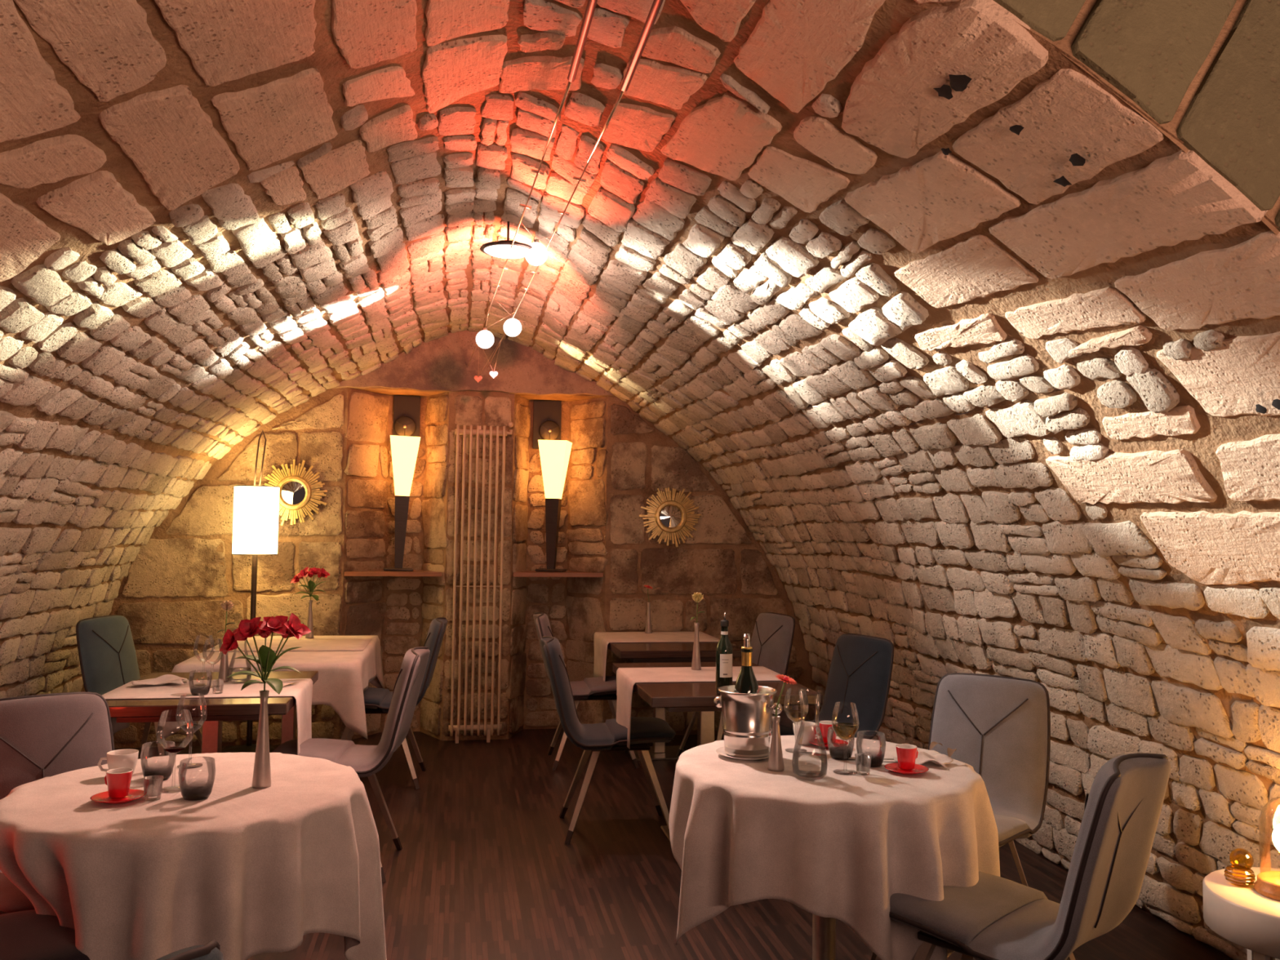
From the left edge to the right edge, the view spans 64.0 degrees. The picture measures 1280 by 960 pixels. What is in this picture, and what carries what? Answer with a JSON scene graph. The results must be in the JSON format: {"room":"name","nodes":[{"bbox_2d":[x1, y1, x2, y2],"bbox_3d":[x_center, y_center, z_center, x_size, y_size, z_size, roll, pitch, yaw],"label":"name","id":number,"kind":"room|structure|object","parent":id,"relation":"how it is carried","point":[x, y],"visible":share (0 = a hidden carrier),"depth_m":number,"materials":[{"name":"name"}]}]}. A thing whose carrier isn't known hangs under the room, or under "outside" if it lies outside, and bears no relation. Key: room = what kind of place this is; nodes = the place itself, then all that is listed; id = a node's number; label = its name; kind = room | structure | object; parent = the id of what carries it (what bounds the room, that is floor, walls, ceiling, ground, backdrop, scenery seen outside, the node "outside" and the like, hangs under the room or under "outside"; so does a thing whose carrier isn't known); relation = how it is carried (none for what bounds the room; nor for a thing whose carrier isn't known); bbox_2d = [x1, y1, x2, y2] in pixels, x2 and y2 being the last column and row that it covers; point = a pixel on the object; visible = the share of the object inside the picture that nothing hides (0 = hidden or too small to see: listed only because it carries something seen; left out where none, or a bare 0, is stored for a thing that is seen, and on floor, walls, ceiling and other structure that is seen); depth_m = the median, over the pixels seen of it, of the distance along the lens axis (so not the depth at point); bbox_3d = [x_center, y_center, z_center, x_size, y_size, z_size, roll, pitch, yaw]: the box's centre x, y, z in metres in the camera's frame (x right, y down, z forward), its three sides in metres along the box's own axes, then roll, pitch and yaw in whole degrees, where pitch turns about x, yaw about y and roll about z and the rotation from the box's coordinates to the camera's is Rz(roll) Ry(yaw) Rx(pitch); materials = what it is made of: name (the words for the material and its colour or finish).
{"room":"cellar restaurant","nodes":[
{"label":"cellar restaurant","id":0,"kind":"room"},
{"bbox_2d":[0,400,217,698],"bbox_3d":[-2.786,0.670,4.020,0.931,1.904,5.458,1,-3,-10],"label":"wall","id":1,"kind":"structure","parent":0,"point":[80,500],"depth_m":5.29,"materials":[{"name":"stone"}]},
{"bbox_2d":[21,386,820,748],"bbox_3d":[-1.240,0.192,7.269,6.500,3.200,0.407,1,-3,-10],"label":"wall","id":2,"kind":"structure","parent":0,"point":[172,593],"depth_m":7.19,"materials":[{"name":"stone"}]},
{"bbox_2d":[261,459,327,525],"bbox_3d":[-2.320,0.084,6.853,0.443,0.444,0.030,1,-3,-10],"label":"sunburst mirror","id":3,"kind":"object","parent":2,"relation":"attached to","point":[295,491],"visible":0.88,"depth_m":6.86,"materials":[{"name":"gold glass"}]},
{"bbox_2d":[344,569,441,576],"bbox_3d":[-1.706,0.647,7.134,0.645,0.029,0.350,1,-3,-10],"label":"niche shelf","id":4,"kind":"object","parent":2,"relation":"attached to","point":[380,572],"visible":0.95,"depth_m":6.97,"materials":[{"name":"orange wood"}]},
{"bbox_2d":[383,435,420,571],"bbox_3d":[-1.668,0.167,7.180,0.208,0.935,0.208,3,-3,-13],"label":"lamp","id":5,"kind":"object","parent":4,"relation":"on","point":[404,449],"visible":0.99,"depth_m":7.13,"materials":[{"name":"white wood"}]},
{"bbox_2d":[392,395,420,445],"bbox_3d":[-1.673,-0.428,7.347,0.185,0.355,0.070,1,-3,-10],"label":"loudspeaker","id":6,"kind":"object","parent":2,"relation":"attached to","point":[406,409],"visible":0.94,"depth_m":7.35,"materials":[{"name":"grey plastic"}]},
{"bbox_2d":[332,329,617,397],"bbox_3d":[-1.135,-0.816,7.139,2.180,0.497,0.075,1,-3,-10],"label":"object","id":7,"kind":"structure","parent":2,"relation":"attached to","point":[441,364],"depth_m":7.10,"materials":[{"name":"paint"}]},
{"bbox_2d":[448,422,513,743],"bbox_3d":[-1.088,0.687,7.022,0.398,2.190,0.094,1,-3,-10],"label":"radiator","id":8,"kind":"object","parent":2,"relation":"attached to","point":[488,729],"visible":1,"depth_m":6.97,"materials":[{"name":"beige metal"}]},
{"bbox_2d":[533,400,561,448],"bbox_3d":[-0.680,-0.407,7.523,0.203,0.355,0.070,1,-3,-10],"label":"loudspeaker","id":9,"kind":"object","parent":2,"relation":"attached to","point":[546,414],"visible":0.98,"depth_m":7.52,"materials":[{"name":"grey plastic"}]},
{"bbox_2d":[512,570,603,577],"bbox_3d":[-0.599,0.671,7.330,0.627,0.029,0.350,1,-3,-10],"label":"niche shelf","id":10,"kind":"object","parent":2,"relation":"attached to","point":[525,573],"visible":1,"depth_m":7.17,"materials":[{"name":"orange wood"}]},
{"bbox_2d":[535,440,572,572],"bbox_3d":[-0.624,0.188,7.361,0.208,0.935,0.208,1,-3,7],"label":"lamp","id":11,"kind":"object","parent":10,"relation":"on","point":[554,455],"visible":0.99,"depth_m":7.31,"materials":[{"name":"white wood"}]},
{"bbox_2d":[639,487,701,546],"bbox_3d":[0.217,0.265,7.296,0.450,0.424,0.030,1,-3,-10],"label":"sunburst mirror","id":12,"kind":"object","parent":2,"relation":"attached to","point":[670,516],"visible":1,"depth_m":7.30,"materials":[{"name":"gold glass"}]},
{"bbox_2d":[0,0,1279,471],"bbox_3d":[-0.676,-0.700,4.460,3.407,1.001,5.461,1,-3,-10],"label":"ceiling","id":13,"kind":"structure","parent":0,"point":[795,226],"depth_m":3.02,"materials":[{"name":"stone"}]},
{"bbox_2d":[480,221,532,258],"bbox_3d":[-0.572,-1.045,4.442,0.240,0.150,0.240,1,-3,-10],"label":"lamp","id":14,"kind":"object","parent":13,"relation":"attached to","point":[500,249],"visible":0.94,"depth_m":4.38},
{"bbox_2d":[484,244,528,258],"bbox_3d":[-0.572,-0.981,4.439,0.210,0.021,0.210,1,-3,-10],"label":"diffuser","id":15,"kind":"object","parent":14,"relation":"attached to","point":[505,251],"depth_m":4.39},
{"bbox_2d":[467,0,597,367],"bbox_3d":[-0.578,-0.992,4.495,0.056,0.194,5.397,1,-3,-13],"label":"cable","id":16,"kind":"object","parent":13,"relation":"attached to","point":[591,5],"visible":0.96,"depth_m":2.80,"materials":[{"name":"metal"}]},
{"bbox_2d":[475,307,515,348],"bbox_3d":[-0.811,-0.814,5.500,0.157,0.191,0.267,3,-4,-41],"label":"globe lamp","id":17,"kind":"object","parent":16,"relation":"hanging from","point":[484,339],"visible":1,"depth_m":5.54,"materials":[{"name":"glass"}]},
{"bbox_2d":[488,0,663,367],"bbox_3d":[-0.436,-0.974,4.489,0.056,0.148,5.457,1,-3,-13],"label":"cable","id":18,"kind":"object","parent":13,"relation":"attached to","point":[656,4],"visible":1,"depth_m":2.74,"materials":[{"name":"metal"}]},
{"bbox_2d":[503,305,521,337],"bbox_3d":[-0.689,-0.855,5.432,0.118,0.124,0.456,1,-3,0],"label":"globe lamp","id":19,"kind":"object","parent":18,"relation":"hanging from","point":[512,327],"visible":0.96,"depth_m":5.58,"materials":[{"name":"glass"}]},
{"bbox_2d":[520,222,551,266],"bbox_3d":[-0.426,-0.994,4.267,0.125,0.114,0.448,1,-3,-4],"label":"globe lamp","id":20,"kind":"object","parent":18,"relation":"hanging from","point":[533,255],"visible":0.94,"depth_m":4.40,"materials":[{"name":"glass"}]},
{"bbox_2d":[114,728,1233,959],"bbox_3d":[-0.467,1.625,3.018,6.000,0.060,9.250,1,-3,-10],"label":"floor","id":21,"kind":"structure","parent":0,"point":[485,868],"depth_m":4.28,"materials":[{"name":"wood"}]},
{"bbox_2d":[0,909,89,959],"bbox_3d":[-1.554,1.079,2.203,0.466,0.931,0.641,-2,-4,44],"label":"dining chair","id":22,"kind":"object","parent":21,"relation":"on","point":[26,935],"visible":0.86,"depth_m":2.33,"materials":[{"name":"grey fabric"}]},
{"bbox_2d":[0,691,114,914],"bbox_3d":[-1.656,1.113,2.912,0.466,0.931,0.641,3,-4,-44],"label":"dining chair","id":23,"kind":"object","parent":21,"relation":"on","point":[42,735],"visible":0.35,"depth_m":3.09,"materials":[{"name":"grey fabric"}]},
{"bbox_2d":[75,614,201,759],"bbox_3d":[-2.788,1.240,5.790,0.641,0.931,0.466,0,-3,11],"label":"dining chair","id":24,"kind":"object","parent":21,"relation":"on","point":[108,659],"visible":0.43,"depth_m":5.76,"materials":[{"name":"blue fabric"}]},
{"bbox_2d":[156,939,223,959],"bbox_3d":[-0.857,1.035,1.124,0.641,0.931,0.466,1,-3,-3],"label":"dining chair","id":25,"kind":"object","parent":21,"relation":"on","point":[211,950],"visible":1,"depth_m":1.29,"materials":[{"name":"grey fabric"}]},
{"bbox_2d":[106,671,318,753],"bbox_3d":[-1.871,1.275,4.462,0.765,0.745,0.950,1,-3,-10],"label":"dining table","id":26,"kind":"object","parent":21,"relation":"on","point":[219,709],"visible":0.27,"depth_m":4.10,"materials":[{"name":"brown wood"}]},
{"bbox_2d":[102,678,312,755],"bbox_3d":[-1.853,1.108,4.407,0.824,0.424,0.501,1,-3,-10],"label":"tablecloth","id":27,"kind":"object","parent":26,"relation":"on","point":[302,691],"visible":0.59,"depth_m":4.39,"materials":[{"name":"white fabric"}]},
{"bbox_2d":[131,674,188,684],"bbox_3d":[-2.106,0.878,4.505,0.224,0.032,0.182,2,-3,-21],"label":"napkin","id":28,"kind":"object","parent":27,"relation":"on","point":[166,678],"visible":1,"depth_m":4.49,"materials":[{"name":"white fabric"}]},
{"bbox_2d":[188,670,212,695],"bbox_3d":[-1.820,0.840,4.243,0.089,0.096,0.089,1,-3,-10],"label":"tumbler","id":29,"kind":"object","parent":27,"relation":"on","point":[194,691],"visible":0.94,"depth_m":4.22,"materials":[{"name":"clear glass"}]},
{"bbox_2d":[193,635,214,685],"bbox_3d":[-1.916,0.791,4.502,0.088,0.215,0.087,1,-3,-10],"label":"wine glass","id":30,"kind":"object","parent":27,"relation":"on","point":[196,642],"visible":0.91,"depth_m":4.52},
{"bbox_2d":[193,635,214,662],"bbox_3d":[-1.915,0.741,4.505,0.088,0.115,0.087,1,-3,-10],"label":"bowl","id":31,"kind":"object","parent":30,"relation":"on","point":[212,643],"depth_m":4.52,"materials":[{"name":"clear glass"}]},
{"bbox_2d":[202,638,222,688],"bbox_3d":[-1.856,0.795,4.452,0.084,0.205,0.083,1,-3,-10],"label":"wine glass","id":32,"kind":"object","parent":27,"relation":"on","point":[205,646],"visible":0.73,"depth_m":4.47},
{"bbox_2d":[202,638,222,664],"bbox_3d":[-1.856,0.747,4.454,0.084,0.109,0.083,1,-3,-10],"label":"bowl","id":33,"kind":"object","parent":32,"relation":"on","point":[204,652],"depth_m":4.47,"materials":[{"name":"clear glass"}]},
{"bbox_2d":[212,679,224,693],"bbox_3d":[-1.764,0.863,4.282,0.048,0.055,0.048,1,-3,-10],"label":"shot glass","id":34,"kind":"object","parent":27,"relation":"on","point":[217,684],"visible":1,"depth_m":4.27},
{"bbox_2d":[217,636,229,682],"bbox_3d":[-1.869,0.805,4.612,0.049,0.200,0.049,1,-3,-10],"label":"bud vase","id":35,"kind":"object","parent":27,"relation":"on","point":[224,667],"visible":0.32,"depth_m":4.60,"materials":[{"name":"grey metal"}]},
{"bbox_2d":[217,600,235,633],"bbox_3d":[-1.865,0.654,4.615,0.060,0.221,0.066,-2,-4,44],"label":"rose","id":36,"kind":"object","parent":35,"relation":"in","point":[226,606],"visible":0.97,"depth_m":4.62,"materials":[{"name":"beige plant"}]},
{"bbox_2d":[227,627,251,683],"bbox_3d":[-1.788,0.785,4.586,0.100,0.240,0.100,1,-3,-10],"label":"carafe","id":37,"kind":"object","parent":27,"relation":"on","point":[231,668],"visible":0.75,"depth_m":4.60,"materials":[{"name":"clear glass"}]},
{"bbox_2d":[222,430,279,752],"bbox_3d":[-2.466,0.709,6.544,0.350,2.065,0.350,1,-3,-10],"label":"floor lamp","id":38,"kind":"object","parent":21,"relation":"on","point":[255,508],"visible":0.91,"depth_m":6.46,"materials":[{"name":"white fabric"}]},
{"bbox_2d":[280,705,296,744],"bbox_3d":[-2.006,1.341,5.838,0.860,0.745,1.390,1,-3,-10],"label":"dining table","id":39,"kind":"object","parent":21,"relation":"on","point":[288,720],"visible":0.12,"depth_m":5.85,"materials":[{"name":"brown wood"}]},
{"bbox_2d":[155,635,385,743],"bbox_3d":[-1.998,1.148,5.843,1.004,0.372,1.531,1,-3,-10],"label":"tablecloth","id":40,"kind":"object","parent":39,"relation":"on","point":[344,676],"visible":0.5,"depth_m":5.21,"materials":[{"name":"white fabric"}]},
{"bbox_2d":[206,638,372,651],"bbox_3d":[-2.029,0.966,6.010,0.840,0.002,0.620,1,-3,-10],"label":"folded overlay","id":41,"kind":"object","parent":40,"relation":"on","point":[331,644],"visible":0.75,"depth_m":6.01,"materials":[{"name":"white fabric"}]},
{"bbox_2d":[305,600,313,638],"bbox_3d":[-2.061,0.868,6.405,0.049,0.235,0.049,1,-3,-10],"label":"bud vase","id":42,"kind":"object","parent":40,"relation":"on","point":[309,623],"visible":0.96,"depth_m":6.39,"materials":[{"name":"grey metal"}]},
{"bbox_2d":[290,566,329,601],"bbox_3d":[-2.065,0.671,6.405,0.237,0.259,0.134,1,-3,-10],"label":"alstroemeria","id":43,"kind":"object","parent":42,"relation":"in","point":[322,572],"visible":1,"depth_m":6.41,"materials":[{"name":"red plant"}]},
{"bbox_2d":[271,646,430,883],"bbox_3d":[-1.260,1.191,4.412,0.641,0.931,0.466,1,-3,-4],"label":"dining chair","id":44,"kind":"object","parent":21,"relation":"on","point":[366,761],"visible":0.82,"depth_m":4.32,"materials":[{"name":"grey fabric"}]},
{"bbox_2d":[340,617,447,789],"bbox_3d":[-1.454,1.262,5.902,0.641,0.931,0.466,1,-3,-7],"label":"dining chair","id":45,"kind":"object","parent":21,"relation":"on","point":[376,700],"visible":0.49,"depth_m":5.76,"materials":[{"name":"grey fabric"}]},
{"bbox_2d":[533,612,639,770],"bbox_3d":[-0.348,1.302,6.436,0.641,0.931,0.466,1,-3,-9],"label":"dining chair","id":46,"kind":"object","parent":21,"relation":"on","point":[595,688],"visible":0.43,"depth_m":6.29,"materials":[{"name":"grey fabric"}]},
{"bbox_2d":[540,635,675,844],"bbox_3d":[-0.163,1.234,4.999,0.641,0.931,0.466,1,-3,-8],"label":"dining chair","id":47,"kind":"object","parent":21,"relation":"on","point":[609,735],"visible":0.98,"depth_m":4.84,"materials":[{"name":"blue fabric"}]},
{"bbox_2d":[607,631,742,760],"bbox_3d":[0.145,1.404,6.585,0.740,0.745,1.130,1,-3,-10],"label":"dining table","id":48,"kind":"object","parent":21,"relation":"on","point":[636,652],"visible":0.56,"depth_m":6.18,"materials":[{"name":"brown wood"}]},
{"bbox_2d":[593,631,719,681],"bbox_3d":[0.114,1.179,6.783,0.794,0.284,0.650,1,-3,-10],"label":"table runner","id":49,"kind":"object","parent":48,"relation":"on","point":[601,639],"visible":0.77,"depth_m":6.74,"materials":[{"name":"white fabric"}]},
{"bbox_2d":[644,602,652,633],"bbox_3d":[0.059,0.942,7.013,0.049,0.210,0.049,1,-3,-10],"label":"bud vase","id":50,"kind":"object","parent":49,"relation":"on","point":[648,622],"visible":1,"depth_m":7.00,"materials":[{"name":"grey metal"}]},
{"bbox_2d":[612,662,822,841],"bbox_3d":[0.322,1.325,4.937,0.760,0.745,1.120,1,-3,-10],"label":"dining table","id":51,"kind":"object","parent":21,"relation":"on","point":[691,696],"visible":0.46,"depth_m":4.58,"materials":[{"name":"brown wood"}]},
{"bbox_2d":[616,666,798,748],"bbox_3d":[0.308,1.105,5.036,0.816,0.304,0.501,1,-3,-10],"label":"tablecloth","id":52,"kind":"object","parent":51,"relation":"on","point":[626,677],"visible":0.66,"depth_m":4.99,"materials":[{"name":"white fabric"}]},
{"bbox_2d":[691,622,701,670],"bbox_3d":[0.286,0.843,5.197,0.049,0.235,0.049,1,-3,-10],"label":"bud vase","id":53,"kind":"object","parent":52,"relation":"on","point":[695,665],"visible":1,"depth_m":5.18,"materials":[{"name":"grey metal"}]},
{"bbox_2d":[715,612,733,694],"bbox_3d":[0.367,0.752,4.463,0.074,0.353,0.075,1,-3,-10],"label":"wine bottle","id":54,"kind":"object","parent":51,"relation":"on","point":[724,651],"visible":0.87,"depth_m":4.43,"materials":[{"name":"green glass"}]},
{"bbox_2d":[675,612,795,756],"bbox_3d":[0.617,1.318,6.521,0.641,0.931,0.466,2,-3,-28],"label":"dining chair","id":55,"kind":"object","parent":21,"relation":"on","point":[772,637],"visible":0.34,"depth_m":6.54,"materials":[{"name":"grey fabric"}]},
{"bbox_2d":[812,913,835,959],"bbox_3d":[0.557,1.239,3.102,0.850,0.744,0.850,1,-3,-10],"label":"round table","id":56,"kind":"object","parent":21,"relation":"on","point":[824,929],"visible":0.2,"depth_m":3.07,"materials":[{"name":"brown wood"}]},
{"bbox_2d":[668,735,999,959],"bbox_3d":[0.572,1.155,3.092,0.967,0.588,0.944,0,-3,21],"label":"tablecloth","id":57,"kind":"object","parent":56,"relation":"on","point":[839,846],"visible":0.78,"depth_m":2.74,"materials":[{"name":"white fabric"}]},
{"bbox_2d":[715,746,769,760],"bbox_3d":[0.334,0.856,3.202,0.194,0.014,0.194,1,-3,-10],"label":"plate","id":58,"kind":"object","parent":57,"relation":"on","point":[721,751],"visible":0.24,"depth_m":3.15,"materials":[{"name":"white ceramic"}]},
{"bbox_2d":[713,684,782,758],"bbox_3d":[0.336,0.755,3.207,0.185,0.200,0.185,1,-3,-10],"label":"ice bucket","id":59,"kind":"object","parent":58,"relation":"on","point":[747,718],"visible":0.94,"depth_m":3.14,"materials":[{"name":"metal"}]},
{"bbox_2d":[733,633,759,693],"bbox_3d":[0.335,0.665,3.221,0.082,0.360,0.082,1,-3,-10],"label":"champagne bottle","id":60,"kind":"object","parent":59,"relation":"in","point":[746,682],"visible":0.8,"depth_m":3.21,"materials":[{"name":"green glass"}]},
{"bbox_2d":[767,715,784,771],"bbox_3d":[0.402,0.777,3.030,0.049,0.155,0.049,1,-3,-10],"label":"bud vase","id":61,"kind":"object","parent":57,"relation":"on","point":[775,762],"visible":1,"depth_m":3.02,"materials":[{"name":"grey metal"}]},
{"bbox_2d":[774,674,795,717],"bbox_3d":[0.432,0.670,3.039,0.069,0.182,0.069,1,-3,-10],"label":"gerbera","id":62,"kind":"object","parent":61,"relation":"in","point":[785,678],"visible":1,"depth_m":3.04,"materials":[{"name":"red plant"}]},
{"bbox_2d":[783,688,808,752],"bbox_3d":[0.502,0.772,3.297,0.080,0.195,0.079,0,-3,18],"label":"wine glass","id":63,"kind":"object","parent":57,"relation":"on","point":[788,690],"visible":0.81,"depth_m":3.31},
{"bbox_2d":[783,688,808,722],"bbox_3d":[0.503,0.726,3.299,0.080,0.104,0.079,1,-3,-10],"label":"bowl","id":64,"kind":"object","parent":63,"relation":"on","point":[788,693],"depth_m":3.32,"materials":[{"name":"clear glass"}]},
{"bbox_2d":[792,721,816,745],"bbox_3d":[0.550,0.842,3.408,0.080,0.066,0.089,-1,-3,24],"label":"cup","id":65,"kind":"object","parent":57,"relation":"on","point":[809,735],"visible":0.62,"depth_m":3.38,"materials":[{"name":"ceramic"}]},
{"bbox_2d":[791,689,827,780],"bbox_3d":[0.488,0.729,2.942,0.102,0.245,0.102,1,-3,-10],"label":"carafe","id":66,"kind":"object","parent":57,"relation":"on","point":[803,775],"visible":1,"depth_m":2.96,"materials":[{"name":"clear glass"}]},
{"bbox_2d":[808,738,848,748],"bbox_3d":[0.620,0.868,3.369,0.128,0.014,0.128,1,-3,-10],"label":"saucer","id":67,"kind":"object","parent":57,"relation":"on","point":[838,743],"visible":0.45,"depth_m":3.37,"materials":[{"name":"red ceramic"}]},
{"bbox_2d":[814,720,837,742],"bbox_3d":[0.616,0.829,3.369,0.071,0.064,0.062,2,-3,-27],"label":"espresso cup","id":68,"kind":"object","parent":67,"relation":"on","point":[824,725],"visible":0.48,"depth_m":3.35,"materials":[{"name":"red ceramic"}]},
{"bbox_2d":[826,725,854,759],"bbox_3d":[0.626,0.820,3.195,0.085,0.091,0.085,1,-3,-10],"label":"tumbler","id":69,"kind":"object","parent":57,"relation":"on","point":[835,753],"visible":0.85,"depth_m":3.17,"materials":[{"name":"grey glass"}]},
{"bbox_2d":[831,702,858,774],"bbox_3d":[0.602,0.756,3.008,0.080,0.200,0.079,0,-3,18],"label":"wine glass","id":70,"kind":"object","parent":57,"relation":"on","point":[836,708],"visible":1,"depth_m":3.02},
{"bbox_2d":[831,702,858,740],"bbox_3d":[0.603,0.710,3.011,0.080,0.107,0.079,1,-3,-10],"label":"bowl","id":71,"kind":"object","parent":70,"relation":"on","point":[836,708],"depth_m":3.03,"materials":[{"name":"clear glass"}]},
{"bbox_2d":[854,752,871,775],"bbox_3d":[0.650,0.829,2.987,0.048,0.055,0.048,1,-3,-10],"label":"shot glass","id":72,"kind":"object","parent":57,"relation":"on","point":[863,761],"visible":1,"depth_m":2.97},
{"bbox_2d":[855,730,885,767],"bbox_3d":[0.699,0.814,3.101,0.089,0.096,0.089,1,-3,-10],"label":"tumbler","id":73,"kind":"object","parent":57,"relation":"on","point":[877,761],"visible":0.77,"depth_m":3.08,"materials":[{"name":"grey glass"}]},
{"bbox_2d":[884,762,928,774],"bbox_3d":[0.784,0.852,3.016,0.128,0.014,0.128,1,-3,-10],"label":"saucer","id":74,"kind":"object","parent":57,"relation":"on","point":[894,766],"visible":0.88,"depth_m":3.01,"materials":[{"name":"red ceramic"}]},
{"bbox_2d":[895,743,918,769],"bbox_3d":[0.786,0.816,3.022,0.062,0.064,0.071,0,-3,20],"label":"espresso cup","id":75,"kind":"object","parent":74,"relation":"on","point":[907,754],"visible":1,"depth_m":3.00,"materials":[{"name":"red ceramic"}]},
{"bbox_2d":[893,751,953,768],"bbox_3d":[0.866,0.847,3.129,0.174,0.032,0.130,0,-3,19],"label":"napkin","id":76,"kind":"object","parent":57,"relation":"on","point":[922,757],"visible":0.62,"depth_m":3.12,"materials":[{"name":"white fabric"}]},
{"bbox_2d":[771,633,893,739],"bbox_3d":[0.903,1.253,5.135,0.641,0.931,0.466,2,-3,-31],"label":"dining chair","id":77,"kind":"object","parent":21,"relation":"on","point":[860,669],"visible":0.55,"depth_m":5.18,"materials":[{"name":"blue fabric"}]},
{"bbox_2d":[871,672,1050,959],"bbox_3d":[1.141,1.180,3.592,0.466,0.931,0.641,-1,-3,36],"label":"dining chair","id":78,"kind":"object","parent":21,"relation":"on","point":[999,726],"visible":0.52,"depth_m":3.72,"materials":[{"name":"grey fabric"}]},
{"bbox_2d":[888,753,1170,959],"bbox_3d":[0.957,1.130,2.614,0.466,0.931,0.641,3,-4,-45],"label":"dining chair","id":79,"kind":"object","parent":21,"relation":"on","point":[997,917],"visible":0.88,"depth_m":2.49,"materials":[{"name":"grey fabric"}]},
{"bbox_2d":[1202,866,1279,959],"bbox_3d":[1.804,1.372,2.789,0.472,0.478,0.472,1,-3,-10],"label":"side table","id":80,"kind":"object","parent":21,"relation":"on","point":[1243,917],"visible":0.92,"depth_m":2.73,"materials":[{"name":"white paint"}]},
{"bbox_2d":[1223,848,1255,886],"bbox_3d":[1.687,1.087,2.883,0.079,0.096,0.078,1,-3,-10],"label":"jar","id":81,"kind":"object","parent":80,"relation":"on","point":[1250,879],"visible":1,"depth_m":2.90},
{"bbox_2d":[1253,796,1279,901],"bbox_3d":[1.773,1.001,2.806,0.164,0.263,0.164,1,-3,-10],"label":"candle lamp","id":82,"kind":"object","parent":80,"relation":"on","point":[1267,884],"visible":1,"depth_m":2.85,"materials":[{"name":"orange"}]},
{"bbox_2d":[709,331,1279,959],"bbox_3d":[1.404,0.734,4.763,0.965,1.946,5.462,1,-3,-10],"label":"wall","id":83,"kind":"structure","parent":0,"point":[1112,546],"depth_m":3.64,"materials":[{"name":"stone"}]},
{"bbox_2d":[993,0,1279,235],"bbox_3d":[-0.196,-0.678,1.759,6.720,4.439,0.055,1,-3,-10],"label":"wall","id":84,"kind":"structure","parent":0,"point":[1206,72],"depth_m":1.99,"materials":[{"name":"stone"}]},
{"bbox_3d":[-1.220,1.199,2.731,0.850,0.744,0.850,1,-3,-10],"label":"round table","id":85,"kind":"object","parent":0,"visible":0},
{"bbox_2d":[0,752,386,959],"bbox_3d":[-1.203,1.122,2.745,0.970,0.600,0.950,0,-3,16],"label":"tablecloth","id":86,"kind":"object","parent":85,"relation":"on","point":[247,869],"visible":0.88,"depth_m":2.44,"materials":[{"name":"white fabric"}]},
{"bbox_2d":[89,789,144,804],"bbox_3d":[-1.322,0.806,2.599,0.128,0.014,0.128,1,-3,-10],"label":"saucer","id":87,"kind":"object","parent":86,"relation":"on","point":[103,797],"visible":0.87,"depth_m":2.59,"materials":[{"name":"red ceramic"}]},
{"bbox_2d":[104,767,133,798],"bbox_3d":[-1.326,0.769,2.600,0.071,0.064,0.062,2,-3,-16],"label":"espresso cup","id":88,"kind":"object","parent":87,"relation":"on","point":[117,780],"visible":1,"depth_m":2.58,"materials":[{"name":"red ceramic"}]},
{"bbox_2d":[97,749,138,773],"bbox_3d":[-1.443,0.790,2.849,0.080,0.066,0.089,-1,-3,27],"label":"cup","id":89,"kind":"object","parent":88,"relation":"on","point":[119,758],"visible":0.61,"depth_m":2.83,"materials":[{"name":"ceramic"}]},
{"bbox_2d":[142,775,163,800],"bbox_3d":[-1.244,0.787,2.617,0.048,0.055,0.048,1,-3,-10],"label":"shot glass","id":90,"kind":"object","parent":86,"relation":"on","point":[153,784],"visible":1,"depth_m":2.60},
{"bbox_2d":[140,740,176,780],"bbox_3d":[-1.330,0.776,2.828,0.089,0.096,0.089,1,-3,-10],"label":"tumbler","id":91,"kind":"object","parent":86,"relation":"on","point":[166,771],"visible":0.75,"depth_m":2.81,"materials":[{"name":"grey glass"}]},
{"bbox_2d":[155,709,194,792],"bbox_3d":[-1.235,0.717,2.721,0.092,0.205,0.091,0,-3,18],"label":"wine glass","id":92,"kind":"object","parent":86,"relation":"on","point":[189,724],"visible":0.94,"depth_m":2.73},
{"bbox_2d":[155,709,194,753],"bbox_3d":[-1.235,0.670,2.723,0.092,0.109,0.091,1,-3,-10],"label":"bowl","id":93,"kind":"object","parent":92,"relation":"on","point":[189,723],"depth_m":2.74,"materials":[{"name":"clear glass"}]},
{"bbox_2d":[175,693,207,768],"bbox_3d":[-1.308,0.730,2.987,0.084,0.205,0.083,0,-3,18],"label":"wine glass","id":94,"kind":"object","parent":86,"relation":"on","point":[203,705],"visible":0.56,"depth_m":3.00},
{"bbox_2d":[175,693,207,732],"bbox_3d":[-1.307,0.682,2.989,0.084,0.109,0.083,1,-3,-10],"label":"bowl","id":95,"kind":"object","parent":94,"relation":"on","point":[203,705],"depth_m":3.00,"materials":[{"name":"clear glass"}]},
{"bbox_2d":[177,756,215,800],"bbox_3d":[-1.141,0.769,2.638,0.089,0.096,0.089,1,-3,-10],"label":"tumbler","id":96,"kind":"object","parent":86,"relation":"on","point":[196,793],"visible":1,"depth_m":2.62,"materials":[{"name":"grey glass"}]},
{"bbox_2d":[252,689,271,788],"bbox_3d":[-1.017,0.697,2.765,0.049,0.255,0.049,1,-3,-10],"label":"bud vase","id":97,"kind":"object","parent":86,"relation":"on","point":[261,779],"visible":1,"depth_m":2.75,"materials":[{"name":"grey metal"}]},
{"bbox_2d":[219,613,311,694],"bbox_3d":[-1.016,0.491,2.771,0.234,0.258,0.114,1,-3,-10],"label":"flowers","id":98,"kind":"object","parent":97,"relation":"in","point":[267,657],"visible":1,"depth_m":2.77,"materials":[{"name":"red plant"}]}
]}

